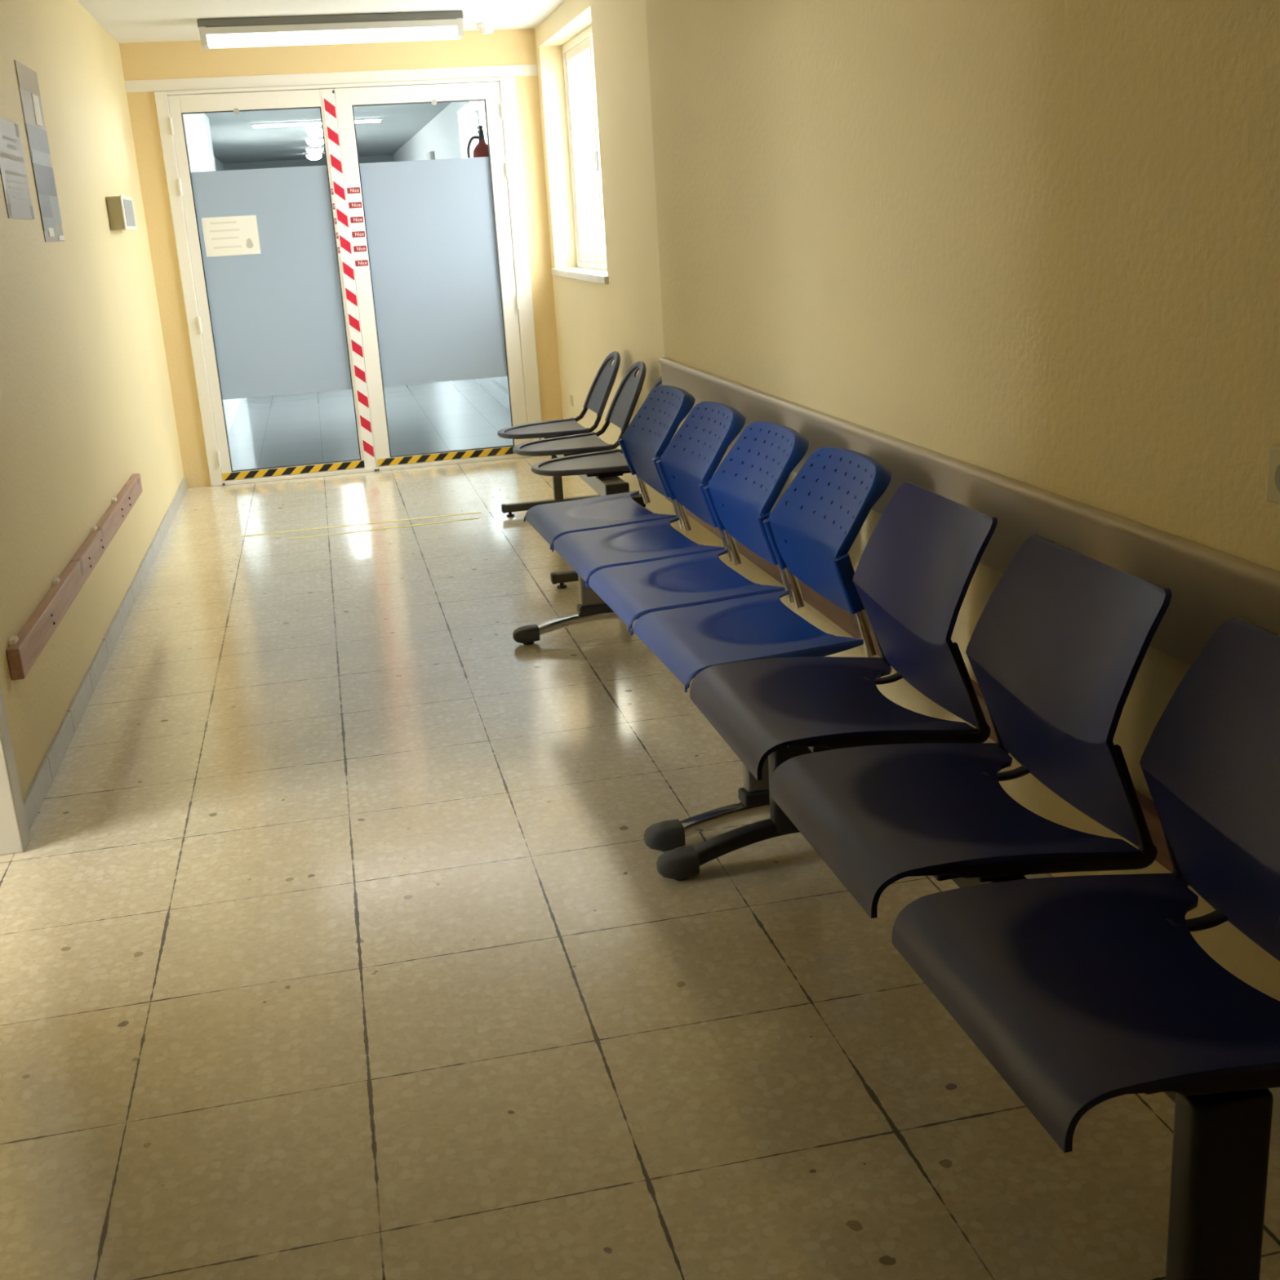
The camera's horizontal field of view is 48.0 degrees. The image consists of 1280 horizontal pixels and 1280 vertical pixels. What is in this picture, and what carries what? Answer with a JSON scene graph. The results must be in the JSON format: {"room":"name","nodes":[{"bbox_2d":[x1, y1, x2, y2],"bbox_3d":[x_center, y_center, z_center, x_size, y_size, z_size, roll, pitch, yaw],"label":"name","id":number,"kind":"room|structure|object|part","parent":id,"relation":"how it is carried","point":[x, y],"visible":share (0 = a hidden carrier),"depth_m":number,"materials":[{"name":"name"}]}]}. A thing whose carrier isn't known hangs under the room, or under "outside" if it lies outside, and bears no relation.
{"room":"hospital interior","nodes":[
{"label":"hospital interior","id":0,"kind":"room"},
{"bbox_2d":[0,0,183,799],"bbox_3d":[-1.243,-0.097,1.221,0.200,2.435,14.843,-7,17,-11],"label":"wall","id":1,"kind":"structure","parent":0,"point":[86,406],"depth_m":5.20,"materials":[{"name":"yellow paint"}]},
{"bbox_2d":[0,118,35,219],"bbox_3d":[-1.946,-1.461,4.471,0.004,0.293,0.430,-7,17,-11],"label":"poster","id":2,"kind":"object","parent":1,"relation":"attached to","point":[13,173],"visible":1,"depth_m":4.47,"materials":[{"name":"white paper"}]},
{"bbox_2d":[13,59,65,241],"bbox_3d":[-2.070,-1.675,4.973,0.005,0.575,0.400,-7,17,-11],"label":"poster","id":3,"kind":"object","parent":1,"relation":"attached to","point":[28,82],"visible":1,"depth_m":4.95,"materials":[{"name":"paper"}]},
{"bbox_2d":[6,473,142,679],"bbox_3d":[-1.891,-0.320,4.975,0.038,0.097,2.825,-7,17,-11],"label":"wall rail","id":4,"kind":"object","parent":1,"relation":"attached to","point":[24,648],"visible":1,"depth_m":4.38,"materials":[{"name":"brown wood"}]},
{"bbox_2d":[22,476,187,831],"bbox_3d":[-2.098,-0.233,6.001,0.011,0.074,5.195,-7,17,-11],"label":"baseboard","id":5,"kind":"structure","parent":1,"relation":"attached to","point":[37,792],"depth_m":4.69,"materials":[{"name":"grey stone"}]},
{"bbox_2d":[106,195,137,230],"bbox_3d":[-2.424,-1.996,6.733,0.070,0.152,0.450,-7,17,-11],"label":"wall box","id":6,"kind":"object","parent":1,"relation":"attached to","point":[121,211],"visible":1,"depth_m":6.54,"materials":[{"name":"white paint"}]},
{"bbox_3d":[-2.428,-1.995,6.732,0.062,0.144,0.440,-7,17,-11],"label":"casing","id":7,"kind":"part","parent":6,"relation":"part of","materials":[{"name":"beige plastic"}]},
{"bbox_3d":[-2.395,-1.999,6.739,0.007,0.152,0.450,-7,17,-11],"label":"frame","id":8,"kind":"part","parent":6,"relation":"part of","materials":[{"name":"white paint"}]},
{"bbox_3d":[-2.391,-2.000,6.740,0.002,0.118,0.340,-7,17,-11],"label":"panel","id":9,"kind":"part","parent":6,"relation":"part of","materials":[{"name":"grey plastic"}]},
{"bbox_2d":[182,113,241,435],"bbox_3d":[-3.394,-2.805,10.764,0.330,2.435,5.457,-7,17,-11],"label":"wall pier","id":10,"kind":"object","parent":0,"point":[197,126],"visible":0.07,"depth_m":11.27,"materials":[{"name":"white paint"}]},
{"bbox_2d":[213,155,223,170],"bbox_3d":[-4.639,-3.927,14.789,0.280,2.435,14.157,-7,17,-11],"label":"wall","id":11,"kind":"structure","parent":0,"point":[219,165],"depth_m":19.84,"materials":[{"name":"white paint"}]},
{"bbox_2d":[222,155,393,170],"bbox_3d":[-4.855,-5.985,21.748,3.070,2.435,0.100,-7,17,-11],"label":"wall","id":12,"kind":"structure","parent":0,"point":[380,158],"depth_m":21.32,"materials":[{"name":"grey paint"}]},
{"bbox_2d":[76,0,565,163],"bbox_3d":[-1.690,-3.377,7.886,2.869,0.100,29.300,-7,17,-11],"label":"ceiling","id":13,"kind":"structure","parent":0,"point":[127,21],"depth_m":7.64,"materials":[{"name":"white paint"}]},
{"bbox_2d":[250,120,321,128],"bbox_3d":[-3.373,-4.942,13.732,0.652,0.037,0.584,-7,17,-11],"label":"recessed light","id":14,"kind":"object","parent":13,"relation":"in","point":[308,122],"depth_m":13.97,"materials":[{"name":"white plastic"}]},
{"bbox_2d":[305,152,322,159],"bbox_3d":[-4.500,-6.677,19.877,0.230,0.084,0.230,-7,17,-11],"label":"ceiling lamp","id":15,"kind":"object","parent":13,"relation":"attached to","point":[312,157],"visible":0.91,"depth_m":19.80,"materials":[{"name":"white glass"}]},
{"bbox_2d":[305,127,323,137],"bbox_3d":[-3.388,-5.320,15.088,0.230,0.084,0.230,-7,17,-11],"label":"ceiling lamp","id":16,"kind":"object","parent":13,"relation":"attached to","point":[316,131],"visible":0.74,"depth_m":15.00,"materials":[{"name":"white glass"}]},
{"bbox_2d":[305,137,324,146],"bbox_3d":[-3.759,-5.772,16.684,0.230,0.084,0.230,-7,17,-11],"label":"ceiling lamp","id":17,"kind":"object","parent":13,"relation":"attached to","point":[311,141],"visible":0.88,"depth_m":16.61,"materials":[{"name":"white glass"}]},
{"bbox_2d":[305,146,324,154],"bbox_3d":[-4.173,-6.278,18.468,0.230,0.084,0.230,-7,17,-11],"label":"ceiling lamp","id":18,"kind":"object","parent":13,"relation":"attached to","point":[312,150],"visible":1,"depth_m":18.39,"materials":[{"name":"white glass"}]},
{"bbox_2d":[196,10,463,48],"bbox_3d":[-1.558,-3.099,7.308,1.310,0.118,0.226,-7,17,-11],"label":"ceiling light","id":19,"kind":"object","parent":13,"relation":"attached to","point":[293,30],"visible":1,"depth_m":7.22,"materials":[{"name":"white plastic"}]},
{"bbox_3d":[-1.559,-3.101,7.308,1.284,0.031,0.220,-7,17,-11],"label":"panel","id":20,"kind":"part","parent":19,"relation":"part of","materials":[{"name":"white plastic"}]},
{"bbox_2d":[206,26,457,48],"bbox_3d":[-1.556,-3.065,7.318,1.240,0.044,0.200,-7,17,-11],"label":"diffuser","id":21,"kind":"object","parent":19,"relation":"attached to","point":[253,36],"depth_m":7.23,"materials":[{"name":"white plastic"}]},
{"bbox_2d":[354,117,382,123],"bbox_3d":[-2.624,-5.032,13.880,0.270,0.037,0.582,-7,17,-11],"label":"recessed light","id":22,"kind":"object","parent":13,"relation":"in","point":[375,119],"depth_m":14.12,"materials":[{"name":"white plastic"}]},
{"bbox_2d":[476,22,496,34],"bbox_3d":[-0.839,-3.348,7.878,0.104,0.049,0.104,-7,17,-11],"label":"smoke detector","id":23,"kind":"object","parent":13,"relation":"attached to","point":[486,28],"visible":1,"depth_m":7.85,"materials":[{"name":"white paint"}]},
{"bbox_2d":[119,28,563,488],"bbox_3d":[-1.647,-2.203,8.381,2.269,2.435,0.100,-7,17,-11],"label":"wall","id":24,"kind":"structure","parent":0,"point":[178,59],"depth_m":8.15,"materials":[{"name":"yellow paint"}]},
{"bbox_2d":[124,64,537,93],"bbox_3d":[-1.694,-3.143,8.047,2.269,0.061,0.006,-7,17,-11],"label":"trim","id":25,"kind":"structure","parent":24,"relation":"attached to","point":[419,74],"depth_m":8.04,"materials":[{"name":"white paint"}]},
{"bbox_2d":[154,76,542,486],"bbox_3d":[-1.627,-2.072,8.382,1.989,2.182,0.096,-7,17,-11],"label":"door","id":26,"kind":"structure","parent":24,"relation":"in","point":[431,308],"depth_m":8.35,"materials":[{"name":"white paint"}]},
{"bbox_2d":[200,214,260,257],"bbox_3d":[-2.317,-2.290,8.156,0.300,0.212,0.002,-7,17,-11],"label":"paper notice","id":27,"kind":"object","parent":26,"relation":"attached to","point":[228,235],"visible":1,"depth_m":8.15,"materials":[{"name":"beige paper"}]},
{"bbox_2d":[222,460,364,480],"bbox_3d":[-2.052,-1.009,8.559,0.838,0.042,0.001,-7,17,-11],"label":"tape","id":28,"kind":"object","parent":26,"relation":"attached to","point":[353,464],"visible":1,"depth_m":8.56,"materials":[{"name":"plastic"}]},
{"bbox_2d":[330,183,360,197],"bbox_3d":[-1.677,-2.561,8.205,0.165,0.068,0.002,-7,17,-11],"label":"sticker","id":29,"kind":"object","parent":26,"relation":"attached to","point":[351,190],"visible":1,"depth_m":8.21,"materials":[{"name":"white plastic"}]},
{"bbox_2d":[332,198,362,212],"bbox_3d":[-1.673,-2.484,8.228,0.165,0.068,0.002,-7,17,-11],"label":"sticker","id":30,"kind":"object","parent":26,"relation":"attached to","point":[353,205],"visible":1,"depth_m":8.23,"materials":[{"name":"white plastic"}]},
{"bbox_2d":[333,213,364,226],"bbox_3d":[-1.668,-2.407,8.251,0.165,0.068,0.002,-7,17,-11],"label":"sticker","id":31,"kind":"object","parent":26,"relation":"attached to","point":[354,220],"visible":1,"depth_m":8.26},
{"bbox_2d":[322,93,376,468],"bbox_3d":[-1.681,-2.039,8.349,0.067,2.127,0.002,-7,17,-11],"label":"barrier tape","id":32,"kind":"object","parent":26,"relation":"attached to","point":[329,102],"visible":1,"depth_m":8.33,"materials":[{"name":"plastic"}]},
{"bbox_2d":[335,227,365,241],"bbox_3d":[-1.663,-2.330,8.274,0.165,0.068,0.002,-7,17,-11],"label":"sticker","id":33,"kind":"object","parent":26,"relation":"attached to","point":[356,234],"visible":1,"depth_m":8.28,"materials":[{"name":"white plastic"}]},
{"bbox_2d":[337,242,367,256],"bbox_3d":[-1.658,-2.253,8.296,0.165,0.068,0.002,-7,17,-11],"label":"strip","id":34,"kind":"object","parent":26,"relation":"attached to","point":[358,248],"visible":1,"depth_m":8.30,"materials":[{"name":"white plastic"}]},
{"bbox_2d":[352,257,368,269],"bbox_3d":[-1.621,-2.180,8.326,0.097,0.068,0.002,-7,17,-11],"label":"strip","id":35,"kind":"object","parent":26,"relation":"attached to","point":[359,263],"visible":1,"depth_m":8.33,"materials":[{"name":"white plastic"}]},
{"bbox_2d":[377,446,515,466],"bbox_3d":[-1.151,-1.117,8.737,0.878,0.042,0.001,-7,17,-11],"label":"tape","id":36,"kind":"object","parent":26,"relation":"attached to","point":[504,451],"visible":0.91,"depth_m":8.73,"materials":[{"name":"plastic"}]},
{"bbox_2d":[392,100,508,390],"bbox_3d":[-1.960,-4.249,15.320,0.280,2.435,14.157,-7,17,-11],"label":"wall","id":37,"kind":"structure","parent":0,"point":[449,133],"depth_m":13.36,"materials":[{"name":"white paint"}]},
{"bbox_2d":[426,151,435,159],"bbox_3d":[-2.203,-4.968,15.250,0.050,0.380,0.400,-7,17,-11],"label":"upper cabinet","id":38,"kind":"object","parent":37,"relation":"attached to","point":[430,155],"visible":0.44,"depth_m":15.03,"materials":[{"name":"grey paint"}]},
{"bbox_2d":[466,125,493,202],"bbox_3d":[-1.142,-3.460,10.518,0.162,0.565,0.170,7,20,31],"label":"fire extinguisher","id":39,"kind":"object","parent":37,"relation":"attached to","point":[481,149],"visible":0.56,"depth_m":10.44,"materials":[{"name":"red metal"}]},
{"bbox_2d":[478,106,487,143],"bbox_3d":[-1.134,-3.770,11.802,0.060,1.225,1.920,-7,17,-11],"label":"window","id":40,"kind":"structure","parent":37,"relation":"in","point":[482,117],"depth_m":12.49,"materials":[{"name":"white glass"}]},
{"bbox_3d":[-1.134,-3.770,11.802,0.004,1.125,1.820,-7,17,-11],"label":"pane","id":41,"kind":"part","parent":40,"relation":"part of","materials":[{"name":"clear glass"}]},
{"bbox_2d":[473,377,510,411],"bbox_3d":[-2.054,-3.122,15.618,0.050,0.120,14.157,-7,17,-11],"label":"trim","id":42,"kind":"structure","parent":37,"relation":"attached to","point":[495,388],"depth_m":11.72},
{"bbox_2d":[534,0,673,527],"bbox_3d":[-0.058,-1.928,7.130,0.280,2.435,3.288,-7,17,-11],"label":"wall","id":43,"kind":"structure","parent":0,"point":[594,321],"depth_m":6.79,"materials":[{"name":"beige paint"}]},
{"bbox_2d":[569,394,573,406],"bbox_3d":[-0.403,-1.407,8.445,0.006,0.060,0.080,-7,17,-11],"label":"wall plate","id":44,"kind":"object","parent":43,"relation":"attached to","point":[571,396],"visible":1,"depth_m":8.42,"materials":[{"name":"beige plastic"}]},
{"bbox_2d":[551,24,608,284],"bbox_3d":[-0.273,-2.552,7.583,0.227,1.253,1.595,-7,17,-11],"label":"window","id":45,"kind":"structure","parent":43,"relation":"attached to","point":[591,267],"depth_m":8.15,"materials":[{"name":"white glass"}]},
{"bbox_3d":[-0.274,-1.966,7.749,0.151,0.038,1.595,-7,17,-11],"label":"sill","id":46,"kind":"part","parent":45,"relation":"part of","materials":[{"name":"grey stone"}]},
{"bbox_3d":[-0.292,-2.666,7.921,0.026,1.135,0.762,-7,17,-11],"label":"sash","id":47,"kind":"part","parent":45,"relation":"part of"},
{"bbox_2d":[0,379,1279,1279],"bbox_3d":[-1.542,-0.952,8.608,2.869,0.100,29.300,-7,17,-11],"label":"floor","id":48,"kind":"structure","parent":0,"point":[342,936],"depth_m":2.79,"materials":[{"name":"tile"}]},
{"bbox_2d":[240,511,481,537],"bbox_3d":[-1.373,-0.574,7.125,1.180,0.001,0.024,-7,17,-11],"label":"tape","id":49,"kind":"object","parent":48,"relation":"on","point":[475,512],"visible":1,"depth_m":7.12,"materials":[{"name":"yellow plastic"}]},
{"bbox_2d":[289,517,478,539],"bbox_3d":[-1.234,-0.542,6.990,0.913,0.001,0.024,-8,17,-14],"label":"tape","id":50,"kind":"object","parent":48,"relation":"on","point":[473,517],"visible":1,"depth_m":6.98,"materials":[{"name":"yellow plastic"}]},
{"bbox_2d":[497,351,662,588],"bbox_3d":[-0.259,-0.812,6.331,0.601,0.779,1.700,-7,17,-11],"label":"bench","id":51,"kind":"object","parent":48,"relation":"on","point":[574,449],"visible":0.71,"depth_m":6.28,"materials":[{"name":"plastic"}]},
{"bbox_3d":[-0.468,-0.989,6.780,0.390,0.023,0.389,-7,17,-11],"label":"seat","id":52,"kind":"part","parent":51,"relation":"part of","materials":[{"name":"plastic"}]},
{"bbox_3d":[-0.410,-0.830,7.095,0.043,0.279,0.040,-7,17,-11],"label":"leg","id":53,"kind":"part","parent":51,"relation":"part of","materials":[{"name":"grey paint"}]},
{"bbox_3d":[-0.381,-1.150,6.755,0.596,0.346,0.412,-7,17,-11],"label":"tube frame","id":54,"kind":"part","parent":51,"relation":"part of","materials":[{"name":"black metal"}]},
{"bbox_3d":[-0.350,-0.845,6.274,0.390,0.023,0.389,-7,17,-11],"label":"seat","id":55,"kind":"part","parent":51,"relation":"part of","materials":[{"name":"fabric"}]},
{"bbox_3d":[-0.263,-1.006,6.248,0.596,0.346,0.412,-7,17,-11],"label":"tube frame","id":56,"kind":"part","parent":51,"relation":"part of","materials":[{"name":"black metal"}]},
{"bbox_3d":[-0.146,-0.864,5.746,0.596,0.346,0.412,-7,17,-11],"label":"tube frame","id":57,"kind":"part","parent":51,"relation":"part of","materials":[{"name":"black metal"}]},
{"bbox_3d":[-0.233,-0.703,5.771,0.390,0.023,0.389,-7,17,-11],"label":"seat","id":58,"kind":"part","parent":51,"relation":"part of","materials":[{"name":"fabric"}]},
{"bbox_3d":[-0.165,-1.214,6.787,0.138,0.259,0.336,-7,17,-11],"label":"backrest","id":59,"kind":"part","parent":51,"relation":"part of","materials":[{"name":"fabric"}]},
{"bbox_3d":[-0.047,-1.070,6.280,0.138,0.259,0.336,-7,17,-11],"label":"backrest","id":60,"kind":"part","parent":51,"relation":"part of","materials":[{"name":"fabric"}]},
{"bbox_2d":[512,385,891,852],"bbox_3d":[0.075,-0.200,4.101,0.657,0.838,2.040,-7,17,-13],"label":"bench","id":61,"kind":"object","parent":48,"relation":"on","point":[695,612],"visible":0.98,"depth_m":3.75,"materials":[{"name":"blue plastic"}]},
{"bbox_3d":[-0.123,-0.072,5.001,0.542,0.066,0.038,-7,17,-13],"label":"leg","id":62,"kind":"part","parent":61,"relation":"part of","materials":[{"name":"silver metal"}]},
{"bbox_3d":[-0.161,-0.268,4.936,0.106,0.301,0.040,-7,17,-13],"label":"post","id":63,"kind":"part","parent":61,"relation":"part of","materials":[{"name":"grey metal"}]},
{"bbox_3d":[-0.143,-0.405,4.800,0.418,0.066,0.484,-7,17,-13],"label":"seat","id":64,"kind":"part","parent":61,"relation":"part of","materials":[{"name":"blue plastic"}]},
{"bbox_3d":[-0.017,-0.272,4.328,0.418,0.066,0.484,-7,17,-13],"label":"seat","id":65,"kind":"part","parent":61,"relation":"part of","materials":[{"name":"blue plastic"}]},
{"bbox_3d":[-0.001,-0.567,5.036,0.066,0.187,0.013,-7,17,-13],"label":"post","id":66,"kind":"part","parent":61,"relation":"part of","materials":[{"name":"silver metal"}]},
{"bbox_3d":[0.071,-0.658,4.787,0.186,0.352,0.479,-7,17,-13],"label":"backrest","id":67,"kind":"part","parent":61,"relation":"part of","materials":[{"name":"blue plastic"}]},
{"bbox_3d":[0.113,-0.449,4.614,0.066,0.187,0.013,-7,17,-13],"label":"post","id":68,"kind":"part","parent":61,"relation":"part of","materials":[{"name":"silver metal"}]},
{"bbox_3d":[0.126,-0.434,4.563,0.066,0.187,0.013,-7,17,-13],"label":"post","id":69,"kind":"part","parent":61,"relation":"part of","materials":[{"name":"silver metal"}]},
{"bbox_3d":[0.110,-0.139,3.856,0.418,0.066,0.484,-7,17,-13],"label":"seat","id":70,"kind":"part","parent":61,"relation":"part of","materials":[{"name":"blue plastic"}]},
{"bbox_3d":[0.198,-0.525,4.314,0.186,0.352,0.479,-7,17,-13],"label":"backrest","id":71,"kind":"part","parent":61,"relation":"part of","materials":[{"name":"blue plastic"}]},
{"bbox_3d":[0.323,0.394,3.342,0.542,0.066,0.038,-7,17,-13],"label":"leg","id":72,"kind":"part","parent":61,"relation":"part of","materials":[{"name":"silver metal"}]},
{"bbox_3d":[0.239,-0.316,4.142,0.066,0.187,0.013,-7,17,-13],"label":"post","id":73,"kind":"part","parent":61,"relation":"part of","materials":[{"name":"silver metal"}]},
{"bbox_3d":[0.253,-0.302,4.091,0.066,0.187,0.013,-7,17,-13],"label":"post","id":74,"kind":"part","parent":61,"relation":"part of","materials":[{"name":"silver metal"}]},
{"bbox_3d":[0.237,-0.006,3.384,0.418,0.066,0.484,-7,17,-13],"label":"seat","id":75,"kind":"part","parent":61,"relation":"part of","materials":[{"name":"blue plastic"}]},
{"bbox_3d":[0.284,0.199,3.277,0.106,0.301,0.040,-7,17,-13],"label":"post","id":76,"kind":"part","parent":61,"relation":"part of","materials":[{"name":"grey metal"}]},
{"bbox_3d":[0.325,-0.392,3.843,0.186,0.352,0.479,-7,17,-13],"label":"backrest","id":77,"kind":"part","parent":61,"relation":"part of","materials":[{"name":"blue plastic"}]},
{"bbox_3d":[0.366,-0.183,3.670,0.066,0.187,0.013,-7,17,-13],"label":"post","id":78,"kind":"part","parent":61,"relation":"part of","materials":[{"name":"silver metal"}]},
{"bbox_3d":[0.380,-0.169,3.619,0.066,0.187,0.013,-7,17,-13],"label":"post","id":79,"kind":"part","parent":61,"relation":"part of","materials":[{"name":"silver metal"}]},
{"bbox_3d":[0.452,-0.259,3.370,0.186,0.352,0.479,-7,17,-13],"label":"backrest","id":80,"kind":"part","parent":61,"relation":"part of","materials":[{"name":"blue plastic"}]},
{"bbox_3d":[0.493,-0.051,3.198,0.066,0.187,0.013,-7,17,-13],"label":"post","id":81,"kind":"part","parent":61,"relation":"part of","materials":[{"name":"silver metal"}]},
{"bbox_2d":[656,480,1279,1279],"bbox_3d":[0.507,0.297,2.349,0.657,0.835,1.638,-7,17,-11],"label":"bench","id":82,"kind":"object","parent":48,"relation":"on","point":[1082,993],"visible":1,"depth_m":2.04,"materials":[{"name":"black plastic"}]},
{"bbox_3d":[0.364,0.130,2.844,0.426,0.069,0.483,-7,17,-11],"label":"seat","id":83,"kind":"part","parent":82,"relation":"part of","materials":[{"name":"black plastic"}]},
{"bbox_3d":[0.353,-0.008,3.049,0.388,0.201,0.021,-7,17,-13],"label":"frame","id":84,"kind":"part","parent":82,"relation":"part of","materials":[{"name":"black paint"}]},
{"bbox_3d":[0.455,0.115,2.614,0.388,0.201,0.021,-6,17,-10],"label":"frame","id":85,"kind":"part","parent":82,"relation":"part of","materials":[{"name":"black paint"}]},
{"bbox_3d":[0.571,-0.084,2.832,0.146,0.389,0.478,-7,17,-11],"label":"backrest","id":86,"kind":"part","parent":82,"relation":"part of","materials":[{"name":"blue plastic"}]},
{"bbox_3d":[0.485,0.278,2.323,0.426,0.069,0.483,-7,17,-11],"label":"seat","id":87,"kind":"part","parent":82,"relation":"part of","materials":[{"name":"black plastic"}]},
{"bbox_3d":[0.474,0.140,2.528,0.388,0.201,0.021,-7,17,-13],"label":"frame","id":88,"kind":"part","parent":82,"relation":"part of","materials":[{"name":"black paint"}]},
{"bbox_3d":[0.576,0.263,2.093,0.388,0.201,0.021,-6,17,-10],"label":"frame","id":89,"kind":"part","parent":82,"relation":"part of","materials":[{"name":"black paint"}]},
{"bbox_3d":[0.692,0.064,2.311,0.146,0.389,0.478,-7,17,-11],"label":"backrest","id":90,"kind":"part","parent":82,"relation":"part of","materials":[{"name":"blue plastic"}]},
{"bbox_3d":[0.607,0.427,1.797,0.426,0.069,0.483,-7,17,-11],"label":"seat","id":91,"kind":"part","parent":82,"relation":"part of","materials":[{"name":"blue plastic"}]},
{"bbox_3d":[0.597,0.288,2.002,0.388,0.201,0.021,-7,17,-13],"label":"frame","id":92,"kind":"part","parent":82,"relation":"part of","materials":[{"name":"black paint"}]},
{"bbox_3d":[0.698,0.412,1.567,0.388,0.201,0.021,-6,17,-10],"label":"frame","id":93,"kind":"part","parent":82,"relation":"part of","materials":[{"name":"black paint"}]},
{"bbox_3d":[0.815,0.213,1.785,0.146,0.389,0.478,-7,17,-11],"label":"backrest","id":94,"kind":"part","parent":82,"relation":"part of","materials":[{"name":"blue plastic"}]},
{"bbox_2d":[645,0,1279,1001],"bbox_3d":[1.501,0.054,0.150,0.342,2.435,11.555,-7,17,-11],"label":"wall","id":95,"kind":"structure","parent":0,"point":[1033,242],"depth_m":2.79,"materials":[{"name":"yellow paint"}]},
{"bbox_2d":[665,497,1173,872],"bbox_3d":[1.347,0.899,0.450,0.036,0.083,11.335,-7,17,-11],"label":"wall rail","id":96,"kind":"object","parent":95,"relation":"attached to","point":[847,621],"visible":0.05,"depth_m":3.81,"materials":[{"name":"brown wood"}]},
{"bbox_2d":[658,357,1279,666],"bbox_3d":[1.327,0.497,0.335,0.026,0.194,11.343,-7,17,-11],"label":"protector","id":97,"kind":"object","parent":95,"relation":"attached to","point":[1209,587],"visible":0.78,"depth_m":2.68,"materials":[{"name":"beige laminate"}]},
{"bbox_2d":[1024,873,1279,1120],"bbox_3d":[1.387,1.192,0.499,0.011,0.073,11.455,-7,17,-11],"label":"baseboard","id":98,"kind":"structure","parent":95,"relation":"attached to","point":[1275,1091],"depth_m":2.23,"materials":[{"name":"grey stone"}]},
{"bbox_2d":[1265,444,1279,505],"bbox_3d":[0.913,-0.228,2.024,0.012,0.083,0.090,-7,17,-11],"label":"wall socket","id":99,"kind":"object","parent":95,"relation":"attached to","point":[1273,487],"visible":1,"depth_m":2.05,"materials":[{"name":"beige plastic"}]},
{"bbox_3d":[-3.009,-0.097,1.586,3.101,2.435,3.700,-7,17,-11],"label":"wall","id":100,"kind":"structure","parent":0,"visible":0},
{"bbox_2d":[0,684,30,855],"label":"door","id":101,"kind":"structure","parent":100,"relation":"in","point":[15,836],"depth_m":3.46,"materials":[{"name":"white paint"}]}
]}

